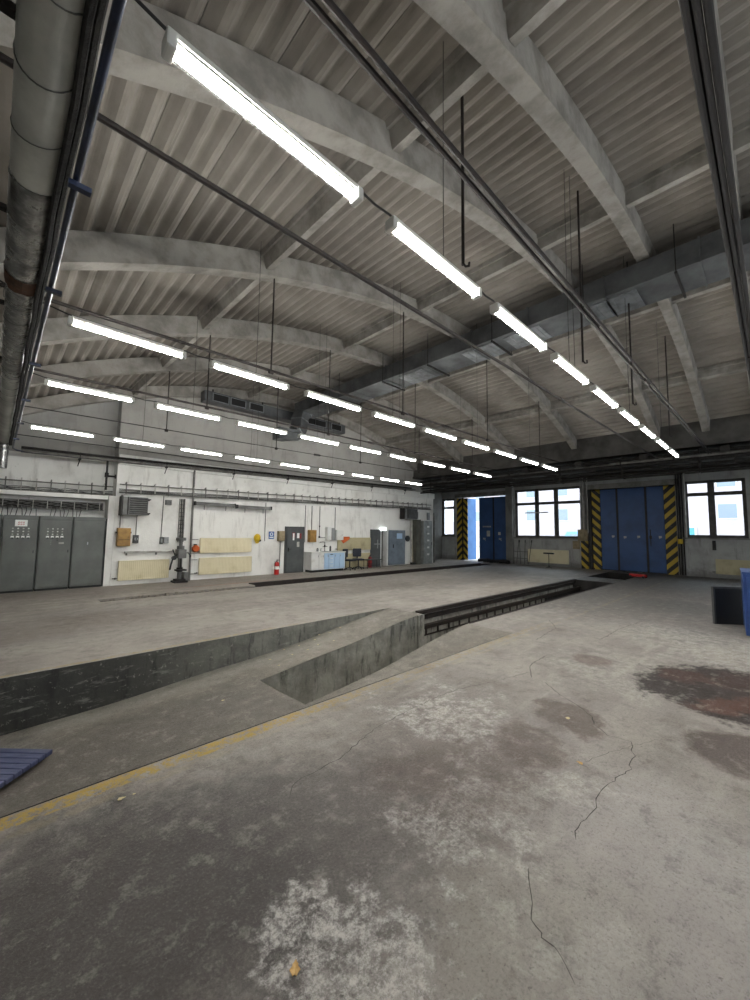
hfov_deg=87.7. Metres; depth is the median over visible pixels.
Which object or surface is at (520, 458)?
lamp
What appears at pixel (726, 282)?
beam
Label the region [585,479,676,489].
trim
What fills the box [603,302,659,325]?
beam
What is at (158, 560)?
grille
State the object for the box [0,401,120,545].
wall
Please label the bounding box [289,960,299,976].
dry leaf
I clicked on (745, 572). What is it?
box
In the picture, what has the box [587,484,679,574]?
door
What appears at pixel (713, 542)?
socket
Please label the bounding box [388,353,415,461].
lamp
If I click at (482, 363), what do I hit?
beam
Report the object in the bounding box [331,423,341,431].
grille
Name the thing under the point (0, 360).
cable
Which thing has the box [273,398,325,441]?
duct elbow
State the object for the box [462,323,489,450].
lamp
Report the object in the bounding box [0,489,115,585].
trim
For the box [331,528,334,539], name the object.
panel
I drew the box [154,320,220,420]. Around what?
lamp
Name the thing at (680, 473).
bundle
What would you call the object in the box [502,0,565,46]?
beam
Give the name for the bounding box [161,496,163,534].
conduit
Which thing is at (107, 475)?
valve
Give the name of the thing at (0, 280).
cable
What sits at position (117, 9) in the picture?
pipe
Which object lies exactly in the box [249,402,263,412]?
grille
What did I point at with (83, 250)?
roof beam
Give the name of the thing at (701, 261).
air duct
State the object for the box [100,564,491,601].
wall
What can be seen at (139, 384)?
beam
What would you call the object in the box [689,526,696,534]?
gate
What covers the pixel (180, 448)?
lamp
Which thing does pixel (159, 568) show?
radiator
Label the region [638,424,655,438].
lamp
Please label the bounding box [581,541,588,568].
post
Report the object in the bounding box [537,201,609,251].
beam
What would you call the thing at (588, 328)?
beam
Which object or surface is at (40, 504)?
trough
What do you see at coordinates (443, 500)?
window
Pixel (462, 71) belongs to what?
beam
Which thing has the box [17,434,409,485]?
wire
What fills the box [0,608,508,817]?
wall
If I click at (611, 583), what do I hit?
rail
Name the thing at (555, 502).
window
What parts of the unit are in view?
cupboard door, cupboard door, cupboard door, cupboard door, cupboard door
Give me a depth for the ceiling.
5.68 m
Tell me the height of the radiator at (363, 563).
0.688 m
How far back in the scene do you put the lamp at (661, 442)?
9.94 m
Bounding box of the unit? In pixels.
[304,551,345,572]
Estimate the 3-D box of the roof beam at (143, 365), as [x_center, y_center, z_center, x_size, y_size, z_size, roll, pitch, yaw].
[-1.859,-2.930,14.413,19.039,3.261,0.250,5,-7,-44]
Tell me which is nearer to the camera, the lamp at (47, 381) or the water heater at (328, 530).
the lamp at (47, 381)
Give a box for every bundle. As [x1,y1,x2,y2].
[419,445,749,493]
[580,478,588,532]
[675,473,687,574]
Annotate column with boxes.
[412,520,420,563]
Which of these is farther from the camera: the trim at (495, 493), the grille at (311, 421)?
the trim at (495, 493)
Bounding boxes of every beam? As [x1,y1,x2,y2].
[0,0,659,437]
[0,227,576,448]
[0,315,513,457]
[0,357,462,463]
[18,386,416,469]
[413,0,709,431]
[413,414,749,479]
[416,441,749,489]
[502,0,565,46]
[537,201,609,251]
[603,302,659,325]
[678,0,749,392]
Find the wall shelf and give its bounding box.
[124,550,174,554]
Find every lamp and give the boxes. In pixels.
[29,424,94,437]
[44,378,134,402]
[67,315,185,359]
[112,380,165,447]
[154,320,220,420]
[161,26,363,207]
[179,447,222,455]
[209,255,288,390]
[233,386,269,462]
[235,420,287,434]
[279,462,309,468]
[298,325,339,445]
[304,390,361,411]
[317,426,343,473]
[347,444,381,454]
[350,473,373,477]
[371,282,415,427]
[379,467,399,481]
[385,41,481,299]
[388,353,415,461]
[404,481,421,484]
[421,460,445,467]
[422,427,456,440]
[449,386,469,472]
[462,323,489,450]
[473,471,491,477]
[490,302,547,352]
[493,449,516,458]
[519,369,538,464]
[541,464,557,470]
[550,176,589,385]
[590,384,618,408]
[617,256,639,425]
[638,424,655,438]
[654,322,668,448]
[667,447,678,457]
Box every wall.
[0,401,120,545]
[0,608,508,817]
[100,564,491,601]
[110,398,432,585]
[260,572,633,703]
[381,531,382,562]
[433,489,441,558]
[442,469,749,579]
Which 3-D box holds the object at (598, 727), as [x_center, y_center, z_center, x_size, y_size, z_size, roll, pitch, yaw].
[1.655,2.072,2.990,1.619,0.001,0.426,5,-7,-44]
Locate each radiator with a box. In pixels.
[112,559,168,580]
[196,556,251,574]
[197,538,251,552]
[336,538,370,550]
[345,553,369,567]
[527,549,568,563]
[712,559,749,574]
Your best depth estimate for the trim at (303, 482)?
17.04 m
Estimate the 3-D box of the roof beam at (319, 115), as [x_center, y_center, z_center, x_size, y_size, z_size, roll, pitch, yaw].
[4.063,-3.350,8.345,19.039,3.261,0.250,5,-7,-44]
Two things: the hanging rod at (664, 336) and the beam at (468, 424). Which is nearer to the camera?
the hanging rod at (664, 336)
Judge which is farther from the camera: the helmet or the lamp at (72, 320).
the helmet
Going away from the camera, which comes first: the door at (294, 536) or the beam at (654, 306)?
the beam at (654, 306)
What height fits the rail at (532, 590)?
0.525 m
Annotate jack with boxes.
[620,570,646,577]
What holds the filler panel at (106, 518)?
on the floor at (396, 868)
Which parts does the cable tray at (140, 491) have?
rail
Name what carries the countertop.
on the unit
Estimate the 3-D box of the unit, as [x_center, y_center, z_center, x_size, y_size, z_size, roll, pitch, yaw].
[-2.264,2.792,17.819,1.943,0.890,0.590,5,-7,-44]
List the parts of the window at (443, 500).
sash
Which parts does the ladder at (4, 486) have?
rail, rail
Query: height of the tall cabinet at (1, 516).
2.140 m
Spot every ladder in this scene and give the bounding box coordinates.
[0,476,113,495]
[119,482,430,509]
[177,499,185,541]
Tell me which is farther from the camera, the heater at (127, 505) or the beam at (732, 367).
the heater at (127, 505)
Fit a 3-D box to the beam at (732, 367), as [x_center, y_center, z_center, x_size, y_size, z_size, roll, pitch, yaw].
[10.094,-3.778,11.384,0.251,0.336,1.061,5,-7,-44]
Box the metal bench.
[364,559,381,568]
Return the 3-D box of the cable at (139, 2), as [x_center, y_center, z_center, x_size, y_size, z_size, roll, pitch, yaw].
[4.788,-1.971,7.494,17.874,0.557,0.016,5,-7,-44]
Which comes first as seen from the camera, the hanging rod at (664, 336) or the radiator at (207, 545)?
the hanging rod at (664, 336)
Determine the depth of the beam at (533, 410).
15.81 m
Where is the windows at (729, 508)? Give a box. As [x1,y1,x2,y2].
[447,481,744,546]
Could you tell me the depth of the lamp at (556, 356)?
5.60 m
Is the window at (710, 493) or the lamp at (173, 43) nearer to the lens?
the lamp at (173, 43)
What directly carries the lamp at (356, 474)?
hanging from the cable at (17, 419)
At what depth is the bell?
14.03 m
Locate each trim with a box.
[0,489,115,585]
[119,454,434,498]
[442,465,749,492]
[455,491,504,497]
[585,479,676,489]
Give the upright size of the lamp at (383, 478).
3.199 m
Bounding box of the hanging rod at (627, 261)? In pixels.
[626,261,636,405]
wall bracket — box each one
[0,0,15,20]
[0,202,6,212]
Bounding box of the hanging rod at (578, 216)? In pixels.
[577,190,587,363]
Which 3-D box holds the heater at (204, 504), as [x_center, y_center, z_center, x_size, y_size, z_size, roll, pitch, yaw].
[-5.979,0.242,14.575,1.502,0.290,0.302,5,-7,-44]
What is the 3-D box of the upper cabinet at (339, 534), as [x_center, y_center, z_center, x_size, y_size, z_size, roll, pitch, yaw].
[-1.722,1.676,18.681,0.429,0.478,0.223,5,-7,-44]
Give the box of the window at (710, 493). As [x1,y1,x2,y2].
[683,478,749,539]
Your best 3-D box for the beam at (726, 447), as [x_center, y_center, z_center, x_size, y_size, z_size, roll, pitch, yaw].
[11.847,-1.578,17.196,5.650,0.430,25.900,5,-7,-44]
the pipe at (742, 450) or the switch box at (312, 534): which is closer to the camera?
the pipe at (742, 450)
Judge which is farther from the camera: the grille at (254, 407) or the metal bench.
the metal bench
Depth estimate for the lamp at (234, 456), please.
12.82 m
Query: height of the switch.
0.262 m
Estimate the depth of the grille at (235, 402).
14.78 m
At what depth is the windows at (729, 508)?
45.08 m
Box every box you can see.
[115,528,131,545]
[163,537,168,542]
[165,500,171,504]
[277,531,284,540]
[307,530,316,541]
[578,529,588,540]
[740,568,749,635]
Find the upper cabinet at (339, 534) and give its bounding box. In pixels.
[335,530,343,539]
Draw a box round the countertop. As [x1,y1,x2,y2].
[304,551,345,552]
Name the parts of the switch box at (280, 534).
lid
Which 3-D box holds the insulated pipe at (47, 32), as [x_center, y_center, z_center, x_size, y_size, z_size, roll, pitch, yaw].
[-2.975,-1.818,3.301,0.270,0.885,20.690,5,-7,-44]
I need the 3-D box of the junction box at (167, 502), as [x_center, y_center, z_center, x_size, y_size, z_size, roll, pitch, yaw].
[-7.163,0.084,13.551,0.192,0.174,0.123,5,-7,-44]
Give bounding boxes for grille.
[119,559,168,561]
[200,556,251,558]
[201,538,251,538]
[212,393,229,404]
[230,397,245,408]
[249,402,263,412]
[308,418,314,424]
[315,419,326,427]
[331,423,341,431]
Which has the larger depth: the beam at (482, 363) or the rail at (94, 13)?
the beam at (482, 363)
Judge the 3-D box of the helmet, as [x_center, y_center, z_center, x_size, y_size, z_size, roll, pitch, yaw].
[-4.725,1.562,15.769,0.300,0.390,0.130,5,-7,-44]
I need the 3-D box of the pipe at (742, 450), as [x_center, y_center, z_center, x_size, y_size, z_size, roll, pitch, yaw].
[14.092,-1.762,11.146,0.124,0.137,13.100,5,-7,-44]
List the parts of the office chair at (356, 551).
backrest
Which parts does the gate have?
panel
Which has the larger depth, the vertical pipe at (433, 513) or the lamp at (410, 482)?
the vertical pipe at (433, 513)
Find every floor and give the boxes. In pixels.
[0,559,749,999]
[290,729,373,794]
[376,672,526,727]
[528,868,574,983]
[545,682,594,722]
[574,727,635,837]
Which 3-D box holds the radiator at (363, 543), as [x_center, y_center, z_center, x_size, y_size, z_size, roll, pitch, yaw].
[-1.075,2.174,19.354,2.274,0.611,0.115,5,-7,-44]
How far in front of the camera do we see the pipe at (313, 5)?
2.75 m
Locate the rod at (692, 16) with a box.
[678,0,749,381]
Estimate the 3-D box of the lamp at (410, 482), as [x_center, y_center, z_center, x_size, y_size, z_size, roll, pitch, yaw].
[1.802,-0.795,18.405,1.250,0.106,0.096,5,-7,-44]
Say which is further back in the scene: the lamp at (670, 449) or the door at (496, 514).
the door at (496, 514)
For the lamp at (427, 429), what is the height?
0.106 m
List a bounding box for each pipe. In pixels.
[0,0,84,468]
[12,0,415,489]
[21,446,411,493]
[188,470,195,580]
[302,0,711,453]
[411,519,412,561]
[433,513,434,562]
[610,449,749,465]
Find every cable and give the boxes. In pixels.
[0,280,585,467]
[0,360,521,474]
[17,419,454,482]
[135,0,687,453]
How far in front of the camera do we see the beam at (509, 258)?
8.19 m
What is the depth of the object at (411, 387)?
15.27 m
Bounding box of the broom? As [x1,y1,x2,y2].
[410,538,415,564]
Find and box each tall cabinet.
[0,515,2,539]
[0,515,39,593]
[33,516,73,590]
[68,517,105,588]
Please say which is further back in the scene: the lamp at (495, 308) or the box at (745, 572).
the box at (745, 572)
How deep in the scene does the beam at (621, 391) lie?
13.81 m
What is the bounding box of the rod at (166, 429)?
[24,371,459,478]
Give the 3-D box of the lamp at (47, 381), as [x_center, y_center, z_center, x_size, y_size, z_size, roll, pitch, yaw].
[-4.815,-1.848,6.649,1.250,0.106,0.096,5,-7,-44]
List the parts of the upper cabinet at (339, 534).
lid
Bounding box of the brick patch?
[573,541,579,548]
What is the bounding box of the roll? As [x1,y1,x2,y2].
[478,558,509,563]
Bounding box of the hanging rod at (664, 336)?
[664,336,672,436]
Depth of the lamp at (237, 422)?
8.80 m
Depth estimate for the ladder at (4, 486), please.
11.68 m
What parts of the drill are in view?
feed lever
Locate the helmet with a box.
[254,534,260,542]
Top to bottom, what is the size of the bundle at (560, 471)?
0.870 m
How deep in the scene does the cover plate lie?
15.72 m
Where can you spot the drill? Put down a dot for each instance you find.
(180, 552)
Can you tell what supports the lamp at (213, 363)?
hanging from the ceiling
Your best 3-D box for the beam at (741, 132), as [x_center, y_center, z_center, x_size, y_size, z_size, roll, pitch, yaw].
[5.840,-5.010,4.475,0.231,0.319,2.574,5,-7,-44]
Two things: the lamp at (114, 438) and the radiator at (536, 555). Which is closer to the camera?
the lamp at (114, 438)
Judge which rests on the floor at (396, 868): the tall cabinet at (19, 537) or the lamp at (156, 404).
the tall cabinet at (19, 537)
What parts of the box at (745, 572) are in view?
lid, door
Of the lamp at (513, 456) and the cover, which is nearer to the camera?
the cover
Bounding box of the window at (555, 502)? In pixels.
[513,486,581,539]
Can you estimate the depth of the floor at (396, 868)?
2.59 m
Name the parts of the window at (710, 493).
sash, sash, sill, sash, sash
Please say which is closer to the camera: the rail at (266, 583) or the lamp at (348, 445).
the lamp at (348, 445)
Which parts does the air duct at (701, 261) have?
outlet panel, outlet panel, outlet panel, outlet panel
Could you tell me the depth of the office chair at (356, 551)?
19.25 m
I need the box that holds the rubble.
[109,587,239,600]
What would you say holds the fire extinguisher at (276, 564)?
on the floor at (396, 868)
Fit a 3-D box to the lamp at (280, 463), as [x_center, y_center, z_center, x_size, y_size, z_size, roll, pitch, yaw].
[-2.846,-1.227,13.899,1.250,0.106,0.096,5,-7,-44]
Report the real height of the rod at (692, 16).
0.220 m
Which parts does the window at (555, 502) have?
sash, sill, sash, sash, sash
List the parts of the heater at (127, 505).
frame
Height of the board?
0.765 m
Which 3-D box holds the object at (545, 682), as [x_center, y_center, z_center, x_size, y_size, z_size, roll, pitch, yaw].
[2.078,2.181,4.242,0.740,0.001,0.771,5,-7,-44]
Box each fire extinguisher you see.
[274,559,278,574]
[368,554,371,567]
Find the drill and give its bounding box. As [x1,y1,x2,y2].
[169,538,190,582]
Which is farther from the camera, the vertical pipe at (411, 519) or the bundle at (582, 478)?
the vertical pipe at (411, 519)
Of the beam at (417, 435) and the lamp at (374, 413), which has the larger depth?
the beam at (417, 435)
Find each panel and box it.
[101,518,106,585]
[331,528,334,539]
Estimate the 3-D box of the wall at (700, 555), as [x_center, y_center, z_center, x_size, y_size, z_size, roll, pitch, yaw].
[13.678,1.077,18.869,0.350,5.500,26.000,5,-7,-44]
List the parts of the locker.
door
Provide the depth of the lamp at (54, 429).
9.34 m
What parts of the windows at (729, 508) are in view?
pane, pane, pane, pane, pane, pane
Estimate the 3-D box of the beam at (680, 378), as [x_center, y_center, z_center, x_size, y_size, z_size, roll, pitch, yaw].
[9.152,-3.711,12.349,0.251,0.336,1.180,5,-7,-44]
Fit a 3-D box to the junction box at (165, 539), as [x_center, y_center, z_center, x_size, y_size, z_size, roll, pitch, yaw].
[-7.192,1.378,13.440,0.158,0.206,0.113,5,-7,-44]
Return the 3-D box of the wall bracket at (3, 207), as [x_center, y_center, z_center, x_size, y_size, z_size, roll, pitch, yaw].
[-3.006,-2.168,2.987,0.445,0.330,0.050,5,-7,-44]
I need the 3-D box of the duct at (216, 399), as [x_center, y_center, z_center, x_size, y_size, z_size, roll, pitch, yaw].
[-3.871,-3.593,16.351,6.516,0.500,0.420,5,-7,-44]
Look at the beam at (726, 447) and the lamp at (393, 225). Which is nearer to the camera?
the lamp at (393, 225)
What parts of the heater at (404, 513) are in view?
frame, casing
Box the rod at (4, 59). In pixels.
[0,51,658,458]
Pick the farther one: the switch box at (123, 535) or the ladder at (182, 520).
the ladder at (182, 520)
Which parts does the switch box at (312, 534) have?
lid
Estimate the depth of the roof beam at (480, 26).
4.32 m
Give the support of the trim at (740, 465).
attached to the wall at (700, 555)
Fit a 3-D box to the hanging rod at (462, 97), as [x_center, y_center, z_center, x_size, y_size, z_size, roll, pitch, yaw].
[0.917,-3.341,3.963,0.088,2.092,0.056,0,-5,9]
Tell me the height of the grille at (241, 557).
0.018 m
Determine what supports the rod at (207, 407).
attached to the roof beam at (56, 330)
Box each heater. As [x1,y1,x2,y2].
[118,495,150,515]
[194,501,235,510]
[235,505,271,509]
[325,527,331,539]
[400,508,417,518]
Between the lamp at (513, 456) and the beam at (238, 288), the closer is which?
the beam at (238, 288)
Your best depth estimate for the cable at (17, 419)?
11.54 m
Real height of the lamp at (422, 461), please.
0.106 m
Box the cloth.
[341,537,349,542]
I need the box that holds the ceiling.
[0,0,749,462]
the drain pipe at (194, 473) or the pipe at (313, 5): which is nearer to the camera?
the pipe at (313, 5)
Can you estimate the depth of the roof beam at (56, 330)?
9.13 m
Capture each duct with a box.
[201,389,344,434]
[308,217,749,413]
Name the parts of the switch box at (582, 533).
lid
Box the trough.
[0,498,103,510]
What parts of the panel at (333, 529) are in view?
lid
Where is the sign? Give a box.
[269,531,273,538]
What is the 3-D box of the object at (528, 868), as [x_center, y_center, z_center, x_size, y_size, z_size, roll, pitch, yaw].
[0.815,1.967,1.838,0.400,0.001,0.373,5,-7,-44]
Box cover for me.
[0,748,51,788]
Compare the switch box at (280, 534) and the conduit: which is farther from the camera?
the switch box at (280, 534)
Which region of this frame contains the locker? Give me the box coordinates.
[421,521,431,563]
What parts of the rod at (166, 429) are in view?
hanger rod, rod, hanger rod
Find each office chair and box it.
[343,549,355,570]
[353,548,363,568]
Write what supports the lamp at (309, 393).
hanging from the cable at (0, 280)
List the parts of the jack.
frame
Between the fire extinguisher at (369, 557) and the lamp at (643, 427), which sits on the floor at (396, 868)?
the fire extinguisher at (369, 557)
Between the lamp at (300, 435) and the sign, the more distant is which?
the sign
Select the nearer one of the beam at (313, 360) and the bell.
the beam at (313, 360)
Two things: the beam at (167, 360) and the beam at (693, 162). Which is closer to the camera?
the beam at (693, 162)
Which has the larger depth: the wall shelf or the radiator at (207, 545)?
the radiator at (207, 545)
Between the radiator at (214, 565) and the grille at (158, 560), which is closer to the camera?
the grille at (158, 560)
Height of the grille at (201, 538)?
0.018 m
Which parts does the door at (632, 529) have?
post, post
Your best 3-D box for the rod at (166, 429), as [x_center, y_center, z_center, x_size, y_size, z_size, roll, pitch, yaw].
[-1.835,-2.849,14.404,17.900,2.715,0.080,5,-7,-44]
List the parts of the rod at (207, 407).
hanger rod, hanger rod, hanger rod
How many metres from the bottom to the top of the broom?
1.502 m
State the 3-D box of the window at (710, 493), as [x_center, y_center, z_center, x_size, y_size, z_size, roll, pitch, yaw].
[15.042,0.415,17.302,0.320,2.646,2.251,5,-7,-44]
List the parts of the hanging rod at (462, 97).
rod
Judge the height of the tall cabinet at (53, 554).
2.140 m
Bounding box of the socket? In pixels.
[712,541,715,549]
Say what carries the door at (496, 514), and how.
in the wall at (700, 555)
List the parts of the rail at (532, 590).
rail, rail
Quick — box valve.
[104,461,115,489]
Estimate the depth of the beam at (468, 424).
17.67 m
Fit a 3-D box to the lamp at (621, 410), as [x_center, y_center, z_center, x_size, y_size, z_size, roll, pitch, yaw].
[5.017,-3.289,7.810,1.250,3.428,0.096,5,-7,-44]
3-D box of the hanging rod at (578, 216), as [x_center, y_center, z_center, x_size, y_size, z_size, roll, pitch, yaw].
[3.260,-3.524,6.141,0.088,2.873,0.056,0,-5,9]
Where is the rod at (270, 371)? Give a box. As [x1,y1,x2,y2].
[0,278,575,467]
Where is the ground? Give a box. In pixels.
[472,546,479,560]
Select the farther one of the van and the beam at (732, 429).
the van
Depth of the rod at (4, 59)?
3.44 m
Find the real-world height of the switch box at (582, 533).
0.618 m
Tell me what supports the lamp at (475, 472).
hanging from the cable at (0, 360)
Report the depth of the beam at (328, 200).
5.50 m
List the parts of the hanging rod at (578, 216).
rod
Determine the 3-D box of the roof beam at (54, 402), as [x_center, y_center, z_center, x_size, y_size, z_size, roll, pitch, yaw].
[-4.055,-2.774,16.663,19.039,3.261,0.285,5,-7,-44]
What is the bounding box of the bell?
[192,544,199,551]
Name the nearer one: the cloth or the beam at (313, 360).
the beam at (313, 360)
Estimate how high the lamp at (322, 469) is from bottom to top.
3.435 m
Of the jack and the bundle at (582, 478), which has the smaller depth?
the jack
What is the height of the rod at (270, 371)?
2.715 m
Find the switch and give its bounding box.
[132,535,138,542]
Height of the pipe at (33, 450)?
0.738 m
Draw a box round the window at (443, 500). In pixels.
[441,499,455,536]
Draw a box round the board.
[711,586,743,624]
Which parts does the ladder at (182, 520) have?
rail, rail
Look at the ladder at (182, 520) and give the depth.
13.82 m
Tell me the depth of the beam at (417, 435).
20.00 m
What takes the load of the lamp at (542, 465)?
hanging from the cable at (0, 280)
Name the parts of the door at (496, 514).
post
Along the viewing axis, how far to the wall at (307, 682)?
7.54 m
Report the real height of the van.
2.144 m
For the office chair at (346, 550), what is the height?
0.980 m
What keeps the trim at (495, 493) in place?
attached to the wall at (700, 555)
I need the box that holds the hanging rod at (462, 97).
[461,95,469,267]
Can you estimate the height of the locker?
2.500 m
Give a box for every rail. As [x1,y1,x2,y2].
[9,0,108,445]
[249,563,480,586]
[415,579,580,635]
[469,583,613,623]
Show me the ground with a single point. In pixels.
(477, 547)
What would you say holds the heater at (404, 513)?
attached to the wall at (211, 521)
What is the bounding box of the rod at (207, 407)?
[1,335,512,473]
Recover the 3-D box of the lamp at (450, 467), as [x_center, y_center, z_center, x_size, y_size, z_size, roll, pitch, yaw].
[3.144,-2.673,14.473,1.250,3.240,0.096,5,-7,-44]
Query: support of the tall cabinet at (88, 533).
on the floor at (396, 868)
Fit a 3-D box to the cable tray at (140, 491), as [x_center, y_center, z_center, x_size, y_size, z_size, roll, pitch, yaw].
[-2.409,0.015,18.142,16.151,0.631,0.120,5,-7,-44]
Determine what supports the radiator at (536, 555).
attached to the wall at (700, 555)
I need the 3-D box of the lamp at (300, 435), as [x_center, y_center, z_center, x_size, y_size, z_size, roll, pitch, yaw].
[-1.393,-3.037,10.070,1.250,3.125,0.096,5,-7,-44]
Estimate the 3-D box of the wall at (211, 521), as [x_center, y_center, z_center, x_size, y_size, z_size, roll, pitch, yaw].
[-2.438,-0.423,18.459,16.610,8.000,0.250,5,-7,-44]
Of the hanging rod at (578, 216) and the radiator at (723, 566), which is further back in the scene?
the radiator at (723, 566)
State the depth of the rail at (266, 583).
16.22 m
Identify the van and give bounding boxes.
[565,532,577,535]
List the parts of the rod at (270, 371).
hanger rod, hanger rod, hanger rod, hanger rod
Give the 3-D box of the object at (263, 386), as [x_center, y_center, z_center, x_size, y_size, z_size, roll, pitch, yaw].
[-4.026,-4.311,14.584,0.231,0.319,2.900,5,-7,-44]
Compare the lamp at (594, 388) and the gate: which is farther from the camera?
the gate
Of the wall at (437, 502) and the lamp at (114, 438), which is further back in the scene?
the wall at (437, 502)
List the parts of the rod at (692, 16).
rod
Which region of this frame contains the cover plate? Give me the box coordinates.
[577,577,621,582]
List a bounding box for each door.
[283,526,304,572]
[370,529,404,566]
[457,484,514,563]
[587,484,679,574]
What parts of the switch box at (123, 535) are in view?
lid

